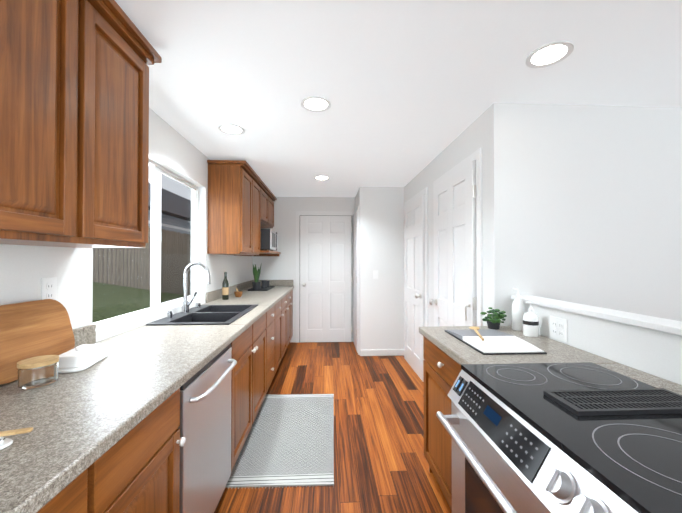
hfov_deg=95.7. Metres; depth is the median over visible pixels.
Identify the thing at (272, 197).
upper cabinet
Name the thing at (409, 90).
ceiling
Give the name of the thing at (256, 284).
snake plant
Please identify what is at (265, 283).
canister
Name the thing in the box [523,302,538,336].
soap bottle
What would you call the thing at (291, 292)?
base cabinet
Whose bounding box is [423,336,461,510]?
base cabinet
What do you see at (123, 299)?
ground
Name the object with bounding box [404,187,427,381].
closet door
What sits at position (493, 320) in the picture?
herb plant
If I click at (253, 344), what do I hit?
base cabinet
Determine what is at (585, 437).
range
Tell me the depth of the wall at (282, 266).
4.98 m
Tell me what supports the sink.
in the countertop at (79, 422)
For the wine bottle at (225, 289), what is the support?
on the countertop at (79, 422)
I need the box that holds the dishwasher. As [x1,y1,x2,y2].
[177,343,236,512]
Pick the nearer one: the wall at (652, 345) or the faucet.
the wall at (652, 345)
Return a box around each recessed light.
[218,124,244,134]
[301,96,330,111]
[314,176,329,179]
[525,41,573,68]
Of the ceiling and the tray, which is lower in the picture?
the tray
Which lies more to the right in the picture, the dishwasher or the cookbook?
the cookbook
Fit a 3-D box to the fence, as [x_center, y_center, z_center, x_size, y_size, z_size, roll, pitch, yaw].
[-5.524,0.667,9.623,0.070,3.025,28.000,0,-1,-3]
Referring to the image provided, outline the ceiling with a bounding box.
[115,0,681,196]
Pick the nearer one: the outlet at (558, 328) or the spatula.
the spatula
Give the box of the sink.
[146,304,257,325]
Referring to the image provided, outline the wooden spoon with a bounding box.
[469,326,483,340]
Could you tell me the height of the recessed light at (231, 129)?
0.006 m
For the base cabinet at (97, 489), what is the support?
on the floor
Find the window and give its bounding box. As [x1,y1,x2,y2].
[92,160,198,327]
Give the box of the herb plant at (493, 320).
[480,307,506,328]
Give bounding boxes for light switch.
[373,270,377,278]
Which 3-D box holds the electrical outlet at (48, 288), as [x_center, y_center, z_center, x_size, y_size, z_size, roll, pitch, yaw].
[-1.242,0.147,1.316,0.007,0.114,0.070,0,-1,-3]
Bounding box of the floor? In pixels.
[215,342,451,512]
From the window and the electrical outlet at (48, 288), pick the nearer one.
the electrical outlet at (48, 288)
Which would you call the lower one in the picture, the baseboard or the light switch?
the baseboard
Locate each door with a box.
[296,211,352,342]
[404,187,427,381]
[429,148,482,326]
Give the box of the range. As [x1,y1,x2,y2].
[436,362,681,512]
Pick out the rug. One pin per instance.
(289, 441)
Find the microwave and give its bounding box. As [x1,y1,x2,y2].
[260,229,277,250]
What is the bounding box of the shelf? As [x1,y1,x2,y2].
[234,250,280,255]
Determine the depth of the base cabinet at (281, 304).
3.67 m
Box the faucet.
[167,261,210,318]
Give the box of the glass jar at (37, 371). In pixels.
[17,355,58,388]
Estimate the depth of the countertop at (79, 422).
0.96 m
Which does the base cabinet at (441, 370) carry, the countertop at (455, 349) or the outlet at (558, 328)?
the countertop at (455, 349)
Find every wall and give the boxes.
[0,108,252,341]
[253,197,354,341]
[511,295,681,384]
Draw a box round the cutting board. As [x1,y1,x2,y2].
[0,299,74,384]
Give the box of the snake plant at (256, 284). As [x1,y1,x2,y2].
[252,263,261,289]
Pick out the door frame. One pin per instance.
(356, 279)
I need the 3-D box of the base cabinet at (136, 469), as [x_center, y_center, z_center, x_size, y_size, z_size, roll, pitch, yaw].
[-0.898,0.909,0.891,0.620,0.868,0.506,0,-1,-3]
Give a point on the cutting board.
(30, 329)
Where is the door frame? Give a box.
[354,205,358,354]
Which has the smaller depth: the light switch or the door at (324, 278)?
the light switch
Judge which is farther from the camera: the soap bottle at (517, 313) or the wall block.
the wall block
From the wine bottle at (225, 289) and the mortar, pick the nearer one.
the wine bottle at (225, 289)
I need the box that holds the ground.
[92,282,187,322]
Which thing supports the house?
on the ground
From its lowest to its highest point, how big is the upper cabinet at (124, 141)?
0.902 m
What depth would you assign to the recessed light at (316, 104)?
2.02 m
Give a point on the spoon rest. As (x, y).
(5, 442)
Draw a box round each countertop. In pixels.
[0,280,293,512]
[419,326,681,394]
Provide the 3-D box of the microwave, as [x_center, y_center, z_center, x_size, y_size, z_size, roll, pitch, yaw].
[-1.125,-0.219,4.288,0.453,0.282,0.520,0,-1,-3]
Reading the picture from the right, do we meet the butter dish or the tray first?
the tray
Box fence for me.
[93,226,190,293]
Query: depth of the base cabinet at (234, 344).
1.83 m
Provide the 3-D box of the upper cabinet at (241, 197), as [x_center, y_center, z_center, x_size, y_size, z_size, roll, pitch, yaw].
[-1.168,-0.474,3.324,0.338,0.902,0.497,0,-1,-3]
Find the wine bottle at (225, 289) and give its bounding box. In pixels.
[222,272,228,299]
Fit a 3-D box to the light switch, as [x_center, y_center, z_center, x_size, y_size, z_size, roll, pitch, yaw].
[0.483,0.251,4.290,0.070,0.114,0.013,0,-1,-3]
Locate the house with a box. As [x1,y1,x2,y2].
[148,182,190,234]
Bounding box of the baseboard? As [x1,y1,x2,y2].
[360,349,403,355]
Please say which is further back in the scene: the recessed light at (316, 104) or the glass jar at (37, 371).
the recessed light at (316, 104)
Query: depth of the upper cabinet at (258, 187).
3.84 m
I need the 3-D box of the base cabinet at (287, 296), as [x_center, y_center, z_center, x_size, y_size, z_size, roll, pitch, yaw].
[-1.039,0.939,3.960,0.620,0.868,0.602,0,-1,-3]
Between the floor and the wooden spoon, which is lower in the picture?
the floor
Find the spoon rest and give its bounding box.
[0,437,12,449]
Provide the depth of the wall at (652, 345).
1.27 m
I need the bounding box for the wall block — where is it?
[355,103,681,354]
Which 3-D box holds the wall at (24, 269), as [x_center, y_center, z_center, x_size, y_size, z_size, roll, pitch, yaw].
[-1.296,0.167,0.853,0.140,2.350,8.480,0,-1,-3]
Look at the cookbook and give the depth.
1.50 m
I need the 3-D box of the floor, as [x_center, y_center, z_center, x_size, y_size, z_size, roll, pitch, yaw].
[1.697,1.373,0.908,6.125,0.060,8.620,0,-1,-3]
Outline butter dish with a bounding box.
[58,344,107,372]
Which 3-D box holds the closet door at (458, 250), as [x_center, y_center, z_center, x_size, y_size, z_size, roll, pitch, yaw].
[0.906,0.305,2.603,0.107,2.110,0.940,0,-1,-3]
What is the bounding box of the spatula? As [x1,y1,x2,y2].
[0,427,32,436]
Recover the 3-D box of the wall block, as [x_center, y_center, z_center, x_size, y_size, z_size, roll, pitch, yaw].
[2.394,0.195,3.660,4.200,2.350,3.210,0,-1,-3]
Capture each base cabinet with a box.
[37,439,120,512]
[121,388,185,512]
[224,338,236,491]
[237,310,268,457]
[269,303,276,386]
[277,297,284,368]
[284,293,288,350]
[289,289,292,342]
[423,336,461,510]
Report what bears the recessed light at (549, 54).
in the ceiling
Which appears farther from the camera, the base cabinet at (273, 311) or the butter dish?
the base cabinet at (273, 311)
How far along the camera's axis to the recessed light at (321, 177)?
3.83 m
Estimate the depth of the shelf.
4.65 m
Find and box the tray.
[248,286,274,290]
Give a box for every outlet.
[41,277,56,300]
[550,316,567,342]
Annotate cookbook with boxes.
[445,329,546,354]
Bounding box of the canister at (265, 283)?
[261,280,267,287]
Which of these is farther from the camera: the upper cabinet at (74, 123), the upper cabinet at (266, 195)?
the upper cabinet at (266, 195)
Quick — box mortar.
[234,288,242,296]
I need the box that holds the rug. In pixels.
[225,394,333,488]
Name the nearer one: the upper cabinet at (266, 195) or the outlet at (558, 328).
the outlet at (558, 328)
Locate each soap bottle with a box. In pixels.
[512,288,523,330]
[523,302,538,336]
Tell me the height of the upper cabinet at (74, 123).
0.902 m
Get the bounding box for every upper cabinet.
[0,0,103,247]
[100,0,155,247]
[207,160,254,254]
[255,176,262,254]
[263,188,270,227]
[271,196,274,227]

